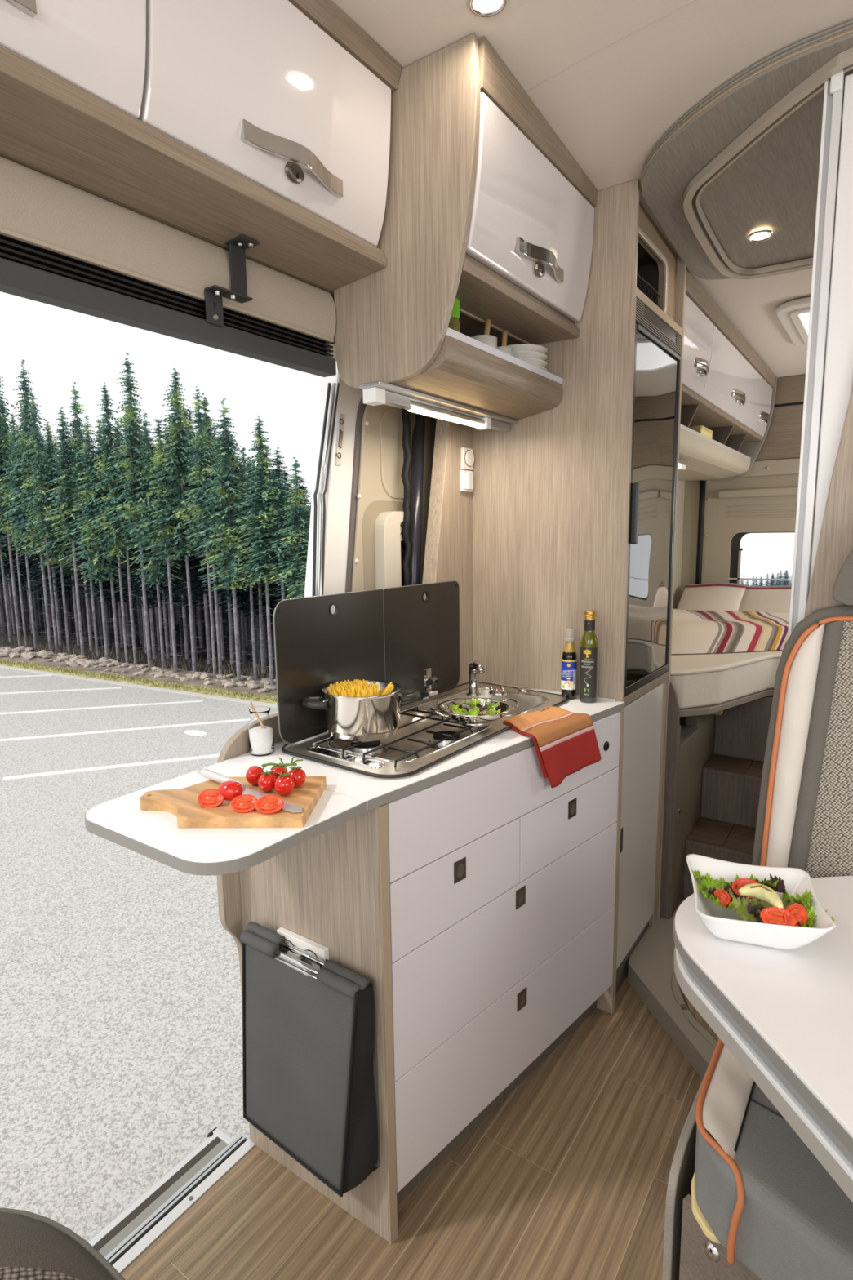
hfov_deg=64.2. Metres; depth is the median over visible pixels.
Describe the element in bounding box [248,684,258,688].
rock
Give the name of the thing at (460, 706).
lettuce leaf
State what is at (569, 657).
vinegar bottle
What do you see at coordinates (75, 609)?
spruce tree
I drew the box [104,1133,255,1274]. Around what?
trim
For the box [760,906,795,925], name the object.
tomato half
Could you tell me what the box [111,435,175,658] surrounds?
spruce tree
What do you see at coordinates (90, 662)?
rock
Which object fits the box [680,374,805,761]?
wall
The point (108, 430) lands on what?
spruce tree
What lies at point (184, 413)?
spruce tree
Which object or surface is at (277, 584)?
spruce tree
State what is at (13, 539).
spruce tree
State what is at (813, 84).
frame
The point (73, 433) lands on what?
spruce tree
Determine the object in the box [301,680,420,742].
cooking pot
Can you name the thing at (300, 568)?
spruce tree
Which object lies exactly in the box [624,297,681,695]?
refrigerator
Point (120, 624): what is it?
spruce tree
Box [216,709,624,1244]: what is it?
unit
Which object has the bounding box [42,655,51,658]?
rock
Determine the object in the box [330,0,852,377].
ceiling
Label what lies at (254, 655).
spruce tree
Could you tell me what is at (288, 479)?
spruce tree
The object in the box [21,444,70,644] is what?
spruce tree
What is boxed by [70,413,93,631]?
spruce tree
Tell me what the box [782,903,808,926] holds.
tomato half
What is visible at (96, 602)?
spruce tree
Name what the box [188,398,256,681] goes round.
spruce tree
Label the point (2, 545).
spruce tree
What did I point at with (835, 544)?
partition panel
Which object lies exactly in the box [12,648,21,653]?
rock
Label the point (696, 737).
locker
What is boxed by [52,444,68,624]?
spruce tree
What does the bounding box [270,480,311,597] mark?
spruce tree
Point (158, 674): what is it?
rock
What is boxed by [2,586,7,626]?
spruce tree
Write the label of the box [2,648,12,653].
rock
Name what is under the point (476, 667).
faucet
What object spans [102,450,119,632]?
spruce tree
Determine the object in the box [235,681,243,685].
rock
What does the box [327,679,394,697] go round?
spaghetti
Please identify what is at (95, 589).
spruce tree
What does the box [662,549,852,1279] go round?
bench
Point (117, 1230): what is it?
door track
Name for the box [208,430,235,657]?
spruce tree
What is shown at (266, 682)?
rock
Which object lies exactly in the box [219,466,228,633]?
spruce tree
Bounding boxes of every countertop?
[84,761,367,875]
[222,681,625,810]
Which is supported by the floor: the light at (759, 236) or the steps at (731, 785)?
the steps at (731, 785)
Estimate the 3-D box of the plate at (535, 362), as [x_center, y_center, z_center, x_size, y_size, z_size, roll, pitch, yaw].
[0.243,-0.712,1.787,0.147,0.020,0.147,5,10,34]
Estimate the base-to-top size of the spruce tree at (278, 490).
3.143 m
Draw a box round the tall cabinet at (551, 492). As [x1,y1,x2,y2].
[471,178,686,993]
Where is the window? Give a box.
[728,531,795,586]
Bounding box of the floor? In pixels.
[120,818,755,1279]
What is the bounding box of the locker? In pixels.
[670,714,715,918]
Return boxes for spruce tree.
[0,359,56,649]
[0,375,31,645]
[0,394,27,645]
[0,413,39,648]
[0,414,33,638]
[0,425,40,635]
[0,471,13,642]
[0,500,31,635]
[0,524,12,643]
[0,531,12,635]
[0,538,14,635]
[0,564,7,633]
[0,573,17,632]
[0,573,31,631]
[0,576,8,632]
[1,437,56,635]
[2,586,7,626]
[3,544,22,633]
[3,560,16,634]
[9,447,66,639]
[16,586,22,628]
[17,582,36,622]
[18,411,44,626]
[19,392,59,652]
[21,436,44,631]
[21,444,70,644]
[21,457,80,643]
[23,421,77,651]
[24,437,70,626]
[24,573,40,633]
[24,586,30,624]
[28,421,53,627]
[31,473,84,645]
[33,588,42,626]
[36,407,89,655]
[38,428,56,624]
[44,440,84,617]
[44,560,88,640]
[46,441,65,626]
[50,447,102,650]
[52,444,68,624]
[54,440,75,633]
[58,414,126,659]
[58,512,114,648]
[59,382,102,656]
[62,434,102,646]
[65,434,83,623]
[65,574,73,633]
[68,444,128,651]
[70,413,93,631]
[70,588,75,624]
[71,432,92,628]
[71,450,88,631]
[75,431,100,635]
[78,586,83,631]
[79,418,132,660]
[86,382,143,662]
[88,453,138,650]
[94,420,141,662]
[95,419,124,648]
[102,414,146,653]
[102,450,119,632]
[106,353,165,667]
[108,602,112,633]
[110,592,114,626]
[111,400,176,657]
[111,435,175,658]
[112,555,139,647]
[114,562,131,647]
[115,431,136,645]
[116,432,144,651]
[120,413,182,668]
[124,465,181,655]
[125,581,141,646]
[127,454,177,646]
[128,439,178,658]
[136,418,186,671]
[136,595,142,644]
[138,368,220,671]
[141,429,164,650]
[141,432,157,643]
[155,414,195,659]
[155,448,169,644]
[160,411,212,657]
[160,423,178,625]
[160,438,184,653]
[160,444,213,652]
[161,443,223,663]
[162,448,178,652]
[163,442,187,640]
[166,424,191,642]
[173,392,228,674]
[174,385,228,677]
[182,404,199,639]
[183,406,205,641]
[186,422,204,648]
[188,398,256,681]
[188,433,244,664]
[191,434,214,653]
[192,421,226,660]
[194,600,197,631]
[201,478,271,671]
[202,428,217,642]
[202,596,204,622]
[204,427,245,660]
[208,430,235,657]
[211,470,266,659]
[212,424,228,641]
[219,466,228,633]
[221,462,255,652]
[224,447,259,680]
[226,415,293,684]
[228,457,258,663]
[228,457,266,666]
[229,436,248,654]
[230,475,273,672]
[235,458,255,646]
[240,521,281,657]
[244,446,284,666]
[244,447,306,645]
[246,474,287,635]
[248,587,268,661]
[253,475,268,663]
[254,449,274,659]
[257,484,304,612]
[262,457,311,598]
[262,479,307,598]
[262,493,309,624]
[262,496,306,596]
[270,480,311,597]
[278,505,311,598]
[280,466,295,488]
[296,530,309,595]
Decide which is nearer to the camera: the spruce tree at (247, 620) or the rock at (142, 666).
the rock at (142, 666)
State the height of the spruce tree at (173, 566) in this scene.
3.469 m
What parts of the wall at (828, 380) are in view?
post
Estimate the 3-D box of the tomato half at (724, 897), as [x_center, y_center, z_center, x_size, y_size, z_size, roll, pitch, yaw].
[0.482,0.421,1.109,0.021,0.023,0.039,-2,9,-10]
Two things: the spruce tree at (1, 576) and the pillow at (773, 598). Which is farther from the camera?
the spruce tree at (1, 576)
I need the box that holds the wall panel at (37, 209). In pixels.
[0,155,336,342]
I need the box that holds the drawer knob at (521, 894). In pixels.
[518,891,524,903]
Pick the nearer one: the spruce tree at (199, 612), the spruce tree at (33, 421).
the spruce tree at (199, 612)
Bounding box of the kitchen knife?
[197,768,302,812]
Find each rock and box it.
[0,652,10,656]
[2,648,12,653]
[8,652,19,657]
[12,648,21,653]
[16,645,27,651]
[20,651,27,657]
[23,654,34,659]
[25,647,33,651]
[26,652,35,656]
[37,649,48,653]
[37,652,52,657]
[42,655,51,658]
[53,658,62,662]
[57,655,69,660]
[66,661,79,666]
[68,653,76,657]
[73,654,86,658]
[84,660,96,665]
[98,659,110,663]
[98,662,108,666]
[106,662,114,666]
[111,660,120,666]
[120,662,128,666]
[128,664,135,668]
[136,664,146,669]
[137,671,146,675]
[147,671,157,675]
[151,666,159,671]
[154,672,163,678]
[168,672,179,678]
[179,676,188,681]
[191,673,200,679]
[199,673,209,679]
[204,680,212,684]
[215,675,225,679]
[220,680,231,683]
[224,680,235,688]
[225,673,234,677]
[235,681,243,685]
[246,675,253,680]
[247,682,256,687]
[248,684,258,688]
[257,688,268,692]
[262,678,270,684]
[263,684,275,690]
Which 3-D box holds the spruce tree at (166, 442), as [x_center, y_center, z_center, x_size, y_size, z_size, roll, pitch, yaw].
[-4.812,-1.867,12.984,1.265,3.950,1.201,0,9,4]
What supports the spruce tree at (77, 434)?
on the ground
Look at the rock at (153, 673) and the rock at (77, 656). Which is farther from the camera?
the rock at (77, 656)
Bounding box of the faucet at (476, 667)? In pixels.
[466,660,484,697]
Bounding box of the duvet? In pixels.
[671,608,789,653]
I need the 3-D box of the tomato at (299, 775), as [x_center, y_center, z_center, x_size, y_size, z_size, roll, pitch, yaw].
[-0.226,0.238,1.183,0.033,0.036,0.033,5,10,34]
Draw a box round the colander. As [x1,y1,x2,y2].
[429,697,519,727]
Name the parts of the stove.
glass lid, burner, glass lid, hinge arm, burner, sink bowl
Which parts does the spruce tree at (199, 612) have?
crown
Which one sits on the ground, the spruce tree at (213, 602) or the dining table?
the spruce tree at (213, 602)
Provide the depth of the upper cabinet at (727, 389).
2.80 m
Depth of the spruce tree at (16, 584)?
14.88 m
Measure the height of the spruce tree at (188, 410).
4.427 m
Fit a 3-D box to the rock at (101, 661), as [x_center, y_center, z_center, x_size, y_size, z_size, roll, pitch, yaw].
[-5.179,0.356,10.936,0.178,0.079,0.124,-1,9,1]
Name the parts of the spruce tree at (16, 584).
crown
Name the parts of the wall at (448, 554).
trim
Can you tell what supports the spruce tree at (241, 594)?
on the ground
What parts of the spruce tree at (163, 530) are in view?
crown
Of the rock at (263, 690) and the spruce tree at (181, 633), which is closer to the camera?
the rock at (263, 690)
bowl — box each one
[440,698,509,724]
[686,853,836,950]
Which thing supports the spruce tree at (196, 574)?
on the ground
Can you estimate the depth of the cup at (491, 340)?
1.58 m
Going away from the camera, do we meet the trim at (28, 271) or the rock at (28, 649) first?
the trim at (28, 271)
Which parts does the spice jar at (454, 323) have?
glass, lid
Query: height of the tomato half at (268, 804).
0.027 m
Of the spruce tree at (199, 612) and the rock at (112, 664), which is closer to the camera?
the rock at (112, 664)
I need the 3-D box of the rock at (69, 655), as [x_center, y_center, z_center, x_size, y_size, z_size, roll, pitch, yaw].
[-5.897,0.295,11.386,0.172,0.116,0.160,-4,9,-20]
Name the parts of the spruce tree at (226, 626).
crown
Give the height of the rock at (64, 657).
0.096 m
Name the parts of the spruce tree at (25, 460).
crown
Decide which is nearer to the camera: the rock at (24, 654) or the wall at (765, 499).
the wall at (765, 499)
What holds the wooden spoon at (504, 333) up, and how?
in the cup at (508, 350)
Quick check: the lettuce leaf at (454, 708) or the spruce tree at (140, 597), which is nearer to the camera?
the lettuce leaf at (454, 708)
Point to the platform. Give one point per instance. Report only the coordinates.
(717, 709)
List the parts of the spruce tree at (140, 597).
crown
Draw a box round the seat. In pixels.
[0,1207,125,1279]
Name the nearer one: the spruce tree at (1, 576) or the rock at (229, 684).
the rock at (229, 684)
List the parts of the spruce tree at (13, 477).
crown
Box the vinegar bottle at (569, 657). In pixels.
[560,628,577,699]
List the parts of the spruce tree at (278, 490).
crown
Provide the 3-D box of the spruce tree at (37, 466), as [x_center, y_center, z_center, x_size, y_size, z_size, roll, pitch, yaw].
[-6.578,-1.927,11.746,0.749,4.498,0.648,-1,9,0]
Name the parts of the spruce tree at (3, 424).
crown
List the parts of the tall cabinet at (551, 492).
panel, flush handle, door, rail, compartment trim, rail, panel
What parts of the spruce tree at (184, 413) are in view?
crown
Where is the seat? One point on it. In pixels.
(33, 1246)
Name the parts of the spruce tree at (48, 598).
crown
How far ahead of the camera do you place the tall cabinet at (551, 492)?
1.90 m
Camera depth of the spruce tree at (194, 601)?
13.58 m
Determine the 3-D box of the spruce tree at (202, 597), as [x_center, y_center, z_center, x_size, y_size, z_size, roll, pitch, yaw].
[-4.417,-1.925,13.324,1.007,3.951,1.007,1,9,10]
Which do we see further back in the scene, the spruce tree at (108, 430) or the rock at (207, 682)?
the spruce tree at (108, 430)
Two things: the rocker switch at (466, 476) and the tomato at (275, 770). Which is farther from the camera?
the rocker switch at (466, 476)
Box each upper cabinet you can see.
[0,0,402,327]
[327,33,597,420]
[678,268,777,481]
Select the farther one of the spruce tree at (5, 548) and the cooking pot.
the spruce tree at (5, 548)
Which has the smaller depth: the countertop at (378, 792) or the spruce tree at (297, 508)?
the countertop at (378, 792)
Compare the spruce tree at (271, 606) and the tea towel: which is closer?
the tea towel
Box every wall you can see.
[328,297,684,685]
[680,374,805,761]
[787,68,852,639]
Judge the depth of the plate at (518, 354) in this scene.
1.73 m
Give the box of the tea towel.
[502,706,601,788]
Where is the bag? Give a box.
[240,921,378,1197]
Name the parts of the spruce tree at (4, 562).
crown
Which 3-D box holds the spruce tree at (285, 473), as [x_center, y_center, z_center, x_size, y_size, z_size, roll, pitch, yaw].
[-2.343,-1.314,11.584,1.044,3.190,1.044,-3,9,-15]
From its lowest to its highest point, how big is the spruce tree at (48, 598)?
4.387 m
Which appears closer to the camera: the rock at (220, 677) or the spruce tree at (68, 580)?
the rock at (220, 677)
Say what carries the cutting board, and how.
on the countertop at (156, 835)
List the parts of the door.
striker plate, trim, blind frame, dark pane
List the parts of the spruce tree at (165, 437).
crown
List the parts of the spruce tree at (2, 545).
crown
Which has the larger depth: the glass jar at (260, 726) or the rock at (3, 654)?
the rock at (3, 654)
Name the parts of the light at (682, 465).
mount rail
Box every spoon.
[248,702,256,711]
[484,319,490,334]
[501,330,507,346]
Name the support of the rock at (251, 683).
on the ground
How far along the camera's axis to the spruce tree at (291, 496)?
8.96 m
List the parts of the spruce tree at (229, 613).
crown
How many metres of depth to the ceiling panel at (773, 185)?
1.55 m
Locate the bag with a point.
(309, 1082)
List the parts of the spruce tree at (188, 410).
crown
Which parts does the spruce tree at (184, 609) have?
crown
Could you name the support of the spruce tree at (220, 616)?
on the ground
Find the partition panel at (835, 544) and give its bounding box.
[804,387,852,617]
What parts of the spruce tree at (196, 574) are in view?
crown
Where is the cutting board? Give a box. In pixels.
[139,776,326,828]
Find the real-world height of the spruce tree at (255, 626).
3.221 m
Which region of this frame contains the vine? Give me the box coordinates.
[261,756,302,771]
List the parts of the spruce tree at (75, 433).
crown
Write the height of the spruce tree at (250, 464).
3.193 m
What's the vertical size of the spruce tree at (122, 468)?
3.853 m
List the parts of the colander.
loop handle, loop handle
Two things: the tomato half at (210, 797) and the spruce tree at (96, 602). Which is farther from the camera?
the spruce tree at (96, 602)
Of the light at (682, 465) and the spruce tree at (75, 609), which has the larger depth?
the spruce tree at (75, 609)
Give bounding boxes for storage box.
[688,425,712,438]
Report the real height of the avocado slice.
0.024 m
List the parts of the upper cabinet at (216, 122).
handle, door, rail plate, rail bracket, plate, door, handle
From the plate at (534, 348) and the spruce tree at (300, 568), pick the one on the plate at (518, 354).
the plate at (534, 348)
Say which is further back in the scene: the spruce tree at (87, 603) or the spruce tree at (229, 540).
the spruce tree at (87, 603)
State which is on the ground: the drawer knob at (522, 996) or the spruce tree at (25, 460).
the spruce tree at (25, 460)
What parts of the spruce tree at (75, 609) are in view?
crown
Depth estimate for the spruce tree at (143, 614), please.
11.73 m
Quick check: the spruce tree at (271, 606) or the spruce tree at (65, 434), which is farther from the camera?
the spruce tree at (65, 434)
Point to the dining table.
(786, 1016)
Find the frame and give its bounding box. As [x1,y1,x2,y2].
[683,46,852,279]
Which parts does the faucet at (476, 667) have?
spout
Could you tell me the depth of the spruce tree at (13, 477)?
12.10 m
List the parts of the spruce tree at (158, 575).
crown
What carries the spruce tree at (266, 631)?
on the ground
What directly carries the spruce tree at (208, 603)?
on the ground
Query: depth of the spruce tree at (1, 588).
14.57 m
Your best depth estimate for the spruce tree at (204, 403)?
9.48 m
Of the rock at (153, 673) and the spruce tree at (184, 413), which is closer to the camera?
the rock at (153, 673)
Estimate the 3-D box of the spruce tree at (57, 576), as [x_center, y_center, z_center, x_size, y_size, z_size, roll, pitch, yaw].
[-7.116,-1.648,12.931,1.212,3.590,1.150,-1,9,-1]
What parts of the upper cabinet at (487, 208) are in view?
panel, panel, door, handle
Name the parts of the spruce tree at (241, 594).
crown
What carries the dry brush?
on the ground
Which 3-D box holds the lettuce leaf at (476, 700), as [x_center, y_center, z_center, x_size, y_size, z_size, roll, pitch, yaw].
[0.115,0.150,1.619,0.029,0.018,0.035,5,10,34]
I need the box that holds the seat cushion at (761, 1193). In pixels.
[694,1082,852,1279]
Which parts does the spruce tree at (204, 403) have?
crown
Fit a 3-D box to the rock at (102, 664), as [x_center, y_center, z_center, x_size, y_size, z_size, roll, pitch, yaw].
[-5.073,0.393,10.659,0.156,0.060,0.098,-2,9,-10]
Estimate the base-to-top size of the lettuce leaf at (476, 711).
0.025 m
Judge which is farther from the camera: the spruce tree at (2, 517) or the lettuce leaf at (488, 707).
the spruce tree at (2, 517)
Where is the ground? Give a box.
[0,620,277,1241]
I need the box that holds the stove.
[272,580,568,778]
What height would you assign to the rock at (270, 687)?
0.066 m
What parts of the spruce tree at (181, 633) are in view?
crown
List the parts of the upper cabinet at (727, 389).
door, handle, panel, panel, door, handle, handle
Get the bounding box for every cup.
[471,334,497,349]
[497,346,514,356]
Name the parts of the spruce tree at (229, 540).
crown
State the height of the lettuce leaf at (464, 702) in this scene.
0.022 m
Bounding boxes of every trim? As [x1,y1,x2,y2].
[0,234,336,377]
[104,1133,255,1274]
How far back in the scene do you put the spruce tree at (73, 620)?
14.48 m
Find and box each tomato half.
[196,788,224,807]
[217,780,243,800]
[230,794,257,813]
[254,795,284,813]
[712,888,731,906]
[731,878,759,898]
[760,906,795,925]
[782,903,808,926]
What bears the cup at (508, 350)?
on the upper cabinet at (487, 208)
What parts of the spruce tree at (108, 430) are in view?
crown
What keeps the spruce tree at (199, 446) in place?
on the ground
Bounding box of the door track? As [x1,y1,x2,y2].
[87,1127,233,1257]
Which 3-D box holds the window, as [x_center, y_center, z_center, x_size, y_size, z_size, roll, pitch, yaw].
[2.030,-0.390,3.662,0.755,0.402,0.048,5,10,34]
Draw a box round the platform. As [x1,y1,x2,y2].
[679,688,773,716]
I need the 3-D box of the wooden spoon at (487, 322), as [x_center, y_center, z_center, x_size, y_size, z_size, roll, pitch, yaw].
[0.140,-0.699,1.622,0.031,0.125,0.013,-7,10,-34]
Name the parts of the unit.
panel, drawer, handle, panel, drawer, drawer, handle, handle, drawer, handle, panel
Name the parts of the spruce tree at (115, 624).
crown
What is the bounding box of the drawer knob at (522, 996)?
[519,993,524,1005]
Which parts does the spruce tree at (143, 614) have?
crown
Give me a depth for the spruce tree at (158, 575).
10.04 m
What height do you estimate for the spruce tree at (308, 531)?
2.599 m
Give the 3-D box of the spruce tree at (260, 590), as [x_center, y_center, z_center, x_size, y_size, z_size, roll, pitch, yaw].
[-2.379,-0.912,9.760,1.020,2.936,1.047,-4,9,-21]
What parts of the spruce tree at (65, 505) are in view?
crown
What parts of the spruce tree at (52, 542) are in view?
crown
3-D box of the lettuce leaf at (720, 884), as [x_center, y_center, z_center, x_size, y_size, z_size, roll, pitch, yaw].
[0.484,0.416,1.165,0.055,0.029,0.047,5,10,34]
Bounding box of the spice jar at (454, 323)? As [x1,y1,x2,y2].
[448,297,460,332]
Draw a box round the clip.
[276,927,328,968]
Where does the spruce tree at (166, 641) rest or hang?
on the ground
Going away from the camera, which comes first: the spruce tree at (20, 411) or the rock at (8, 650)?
the rock at (8, 650)
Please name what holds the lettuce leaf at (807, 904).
in the salad bowl at (723, 922)
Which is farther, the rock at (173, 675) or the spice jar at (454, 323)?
the rock at (173, 675)
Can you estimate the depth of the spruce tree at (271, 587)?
9.81 m
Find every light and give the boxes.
[359,380,518,431]
[468,0,506,17]
[678,459,687,470]
[746,229,773,242]
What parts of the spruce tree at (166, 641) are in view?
crown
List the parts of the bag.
rod, rod, rod, panel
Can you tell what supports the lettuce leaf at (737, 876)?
in the salad bowl at (723, 922)
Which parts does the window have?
stay post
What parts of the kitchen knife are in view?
handle, blade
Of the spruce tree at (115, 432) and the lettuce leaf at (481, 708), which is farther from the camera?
the spruce tree at (115, 432)
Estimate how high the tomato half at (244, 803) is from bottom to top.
0.026 m
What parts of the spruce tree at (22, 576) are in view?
crown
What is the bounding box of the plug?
[517,687,530,692]
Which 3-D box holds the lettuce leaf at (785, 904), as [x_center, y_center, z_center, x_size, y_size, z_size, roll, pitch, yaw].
[0.558,0.432,1.089,0.063,0.042,0.051,5,10,34]
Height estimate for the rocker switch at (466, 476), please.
0.060 m
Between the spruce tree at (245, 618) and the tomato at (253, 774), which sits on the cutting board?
the tomato at (253, 774)
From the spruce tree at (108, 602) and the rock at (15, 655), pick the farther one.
the spruce tree at (108, 602)
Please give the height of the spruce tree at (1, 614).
4.554 m
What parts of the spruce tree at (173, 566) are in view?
crown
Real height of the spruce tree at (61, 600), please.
4.326 m
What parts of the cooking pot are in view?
handle, pot, handle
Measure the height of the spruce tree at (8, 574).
4.746 m
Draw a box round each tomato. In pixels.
[245,765,263,785]
[257,769,276,791]
[270,766,288,777]
[274,773,294,795]
[288,765,306,787]
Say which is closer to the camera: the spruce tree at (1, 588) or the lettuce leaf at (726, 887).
the lettuce leaf at (726, 887)
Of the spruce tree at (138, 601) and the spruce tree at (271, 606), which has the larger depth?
the spruce tree at (138, 601)
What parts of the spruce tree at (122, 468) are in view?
crown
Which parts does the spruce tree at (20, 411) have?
crown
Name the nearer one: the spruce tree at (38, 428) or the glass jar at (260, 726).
the glass jar at (260, 726)
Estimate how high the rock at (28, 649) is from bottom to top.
0.079 m
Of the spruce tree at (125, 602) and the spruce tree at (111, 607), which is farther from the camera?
the spruce tree at (111, 607)
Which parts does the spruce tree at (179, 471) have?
crown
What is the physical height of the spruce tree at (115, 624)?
3.898 m
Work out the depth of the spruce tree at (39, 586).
13.45 m
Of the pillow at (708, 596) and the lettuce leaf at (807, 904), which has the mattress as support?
the pillow at (708, 596)
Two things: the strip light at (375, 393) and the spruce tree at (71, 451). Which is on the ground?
the spruce tree at (71, 451)
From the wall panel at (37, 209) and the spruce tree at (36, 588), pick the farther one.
the spruce tree at (36, 588)
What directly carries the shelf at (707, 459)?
attached to the upper cabinet at (727, 389)
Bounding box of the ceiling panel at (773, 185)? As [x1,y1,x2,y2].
[640,19,852,279]
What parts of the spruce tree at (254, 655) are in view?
crown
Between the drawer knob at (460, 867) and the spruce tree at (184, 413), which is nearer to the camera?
the drawer knob at (460, 867)
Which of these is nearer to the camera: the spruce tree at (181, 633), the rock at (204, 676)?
the rock at (204, 676)
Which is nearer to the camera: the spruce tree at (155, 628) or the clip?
the clip
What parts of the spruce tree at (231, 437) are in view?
crown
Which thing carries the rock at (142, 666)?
on the ground
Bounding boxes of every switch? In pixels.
[460,470,473,492]
[461,447,474,470]
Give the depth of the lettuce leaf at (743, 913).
1.09 m
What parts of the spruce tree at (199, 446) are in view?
crown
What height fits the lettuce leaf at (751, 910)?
0.019 m
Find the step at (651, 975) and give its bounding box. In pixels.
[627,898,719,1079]
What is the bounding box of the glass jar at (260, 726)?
[247,706,275,756]
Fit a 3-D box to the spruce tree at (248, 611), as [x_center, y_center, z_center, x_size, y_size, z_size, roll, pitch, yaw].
[-2.784,-1.142,10.802,1.241,3.094,1.178,-1,9,-3]
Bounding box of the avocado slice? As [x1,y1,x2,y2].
[737,883,783,908]
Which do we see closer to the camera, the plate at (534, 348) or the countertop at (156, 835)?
the countertop at (156, 835)
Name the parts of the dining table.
slide plate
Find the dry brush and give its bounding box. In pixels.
[1,632,275,687]
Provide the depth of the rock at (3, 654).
11.70 m
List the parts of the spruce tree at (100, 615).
crown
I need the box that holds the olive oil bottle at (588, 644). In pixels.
[579,609,598,702]
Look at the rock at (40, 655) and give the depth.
11.57 m
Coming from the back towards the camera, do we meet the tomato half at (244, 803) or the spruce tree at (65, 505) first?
the spruce tree at (65, 505)
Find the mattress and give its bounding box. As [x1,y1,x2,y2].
[670,649,782,709]
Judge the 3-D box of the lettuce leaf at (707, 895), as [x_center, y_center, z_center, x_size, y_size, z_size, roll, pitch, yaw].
[0.476,0.425,1.124,0.040,0.022,0.034,0,9,6]
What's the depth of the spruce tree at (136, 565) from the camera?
10.99 m
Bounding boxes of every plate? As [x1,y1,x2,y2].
[506,344,547,354]
[514,351,546,360]
[518,357,546,367]
[533,364,546,371]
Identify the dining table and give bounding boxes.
[673,875,852,1202]
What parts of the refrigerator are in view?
handle, vent panel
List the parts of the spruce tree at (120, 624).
crown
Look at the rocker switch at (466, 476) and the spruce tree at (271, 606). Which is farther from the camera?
the spruce tree at (271, 606)
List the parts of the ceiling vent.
frame, skylight pane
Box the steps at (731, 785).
[683,696,773,897]
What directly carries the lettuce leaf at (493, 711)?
in the colander
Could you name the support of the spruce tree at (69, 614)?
on the ground
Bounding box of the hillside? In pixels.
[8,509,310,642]
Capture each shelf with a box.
[350,335,563,420]
[678,427,750,480]
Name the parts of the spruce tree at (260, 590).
crown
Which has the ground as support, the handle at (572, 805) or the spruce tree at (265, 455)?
the spruce tree at (265, 455)
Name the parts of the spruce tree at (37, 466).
crown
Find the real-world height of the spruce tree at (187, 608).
4.383 m
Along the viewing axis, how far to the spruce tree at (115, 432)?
12.68 m
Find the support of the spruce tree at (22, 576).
on the ground
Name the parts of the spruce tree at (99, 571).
crown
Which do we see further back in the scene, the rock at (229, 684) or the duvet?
the rock at (229, 684)
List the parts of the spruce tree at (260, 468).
crown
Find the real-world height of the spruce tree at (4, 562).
4.132 m
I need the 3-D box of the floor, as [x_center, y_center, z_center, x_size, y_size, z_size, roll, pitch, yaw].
[0.640,1.211,1.132,2.167,0.030,6.050,5,10,34]
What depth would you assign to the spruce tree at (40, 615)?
14.74 m
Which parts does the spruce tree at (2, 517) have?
crown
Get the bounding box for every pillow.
[676,582,748,610]
[738,585,791,613]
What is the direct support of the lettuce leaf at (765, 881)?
in the salad bowl at (723, 922)
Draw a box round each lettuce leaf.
[450,703,465,714]
[454,703,468,711]
[462,700,475,706]
[462,708,474,714]
[467,706,479,718]
[468,697,480,707]
[478,703,487,713]
[484,701,499,707]
[484,704,495,710]
[485,707,501,715]
[691,869,717,882]
[692,875,726,892]
[701,888,719,899]
[707,887,733,902]
[712,897,742,910]
[724,874,754,886]
[724,883,745,899]
[726,887,760,908]
[729,896,757,921]
[746,901,764,922]
[754,875,778,887]
[756,897,795,908]
[756,900,772,923]
[761,873,786,893]
[781,888,813,906]
[798,906,817,927]
[802,901,835,920]
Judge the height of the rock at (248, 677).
0.082 m
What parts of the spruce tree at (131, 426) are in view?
crown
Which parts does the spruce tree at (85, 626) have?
crown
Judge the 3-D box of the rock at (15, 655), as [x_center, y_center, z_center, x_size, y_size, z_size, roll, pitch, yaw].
[-7.051,0.271,11.644,0.150,0.089,0.221,-4,9,-18]
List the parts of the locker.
post, door, panel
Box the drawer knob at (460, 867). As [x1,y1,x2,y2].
[456,863,463,877]
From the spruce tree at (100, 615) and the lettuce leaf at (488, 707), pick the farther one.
the spruce tree at (100, 615)
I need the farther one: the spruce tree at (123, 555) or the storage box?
the spruce tree at (123, 555)
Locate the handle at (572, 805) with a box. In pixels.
[569,802,575,814]
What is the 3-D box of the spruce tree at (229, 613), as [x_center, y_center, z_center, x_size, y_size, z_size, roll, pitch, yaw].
[-3.037,-1.313,10.401,1.420,3.568,1.279,-8,11,-38]
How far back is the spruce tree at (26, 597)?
16.42 m
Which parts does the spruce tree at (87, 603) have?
crown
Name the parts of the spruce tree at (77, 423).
crown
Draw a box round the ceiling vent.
[775,296,810,346]
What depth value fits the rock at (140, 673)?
9.89 m
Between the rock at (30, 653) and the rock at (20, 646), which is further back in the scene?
the rock at (20, 646)
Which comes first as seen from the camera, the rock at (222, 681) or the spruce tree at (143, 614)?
the rock at (222, 681)
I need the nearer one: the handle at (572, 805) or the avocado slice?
the avocado slice
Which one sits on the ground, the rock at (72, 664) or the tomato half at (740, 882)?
the rock at (72, 664)
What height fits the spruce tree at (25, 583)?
3.534 m
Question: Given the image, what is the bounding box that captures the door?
[304,360,404,613]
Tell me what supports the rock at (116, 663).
on the ground
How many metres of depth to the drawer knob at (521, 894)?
1.55 m
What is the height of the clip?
0.072 m

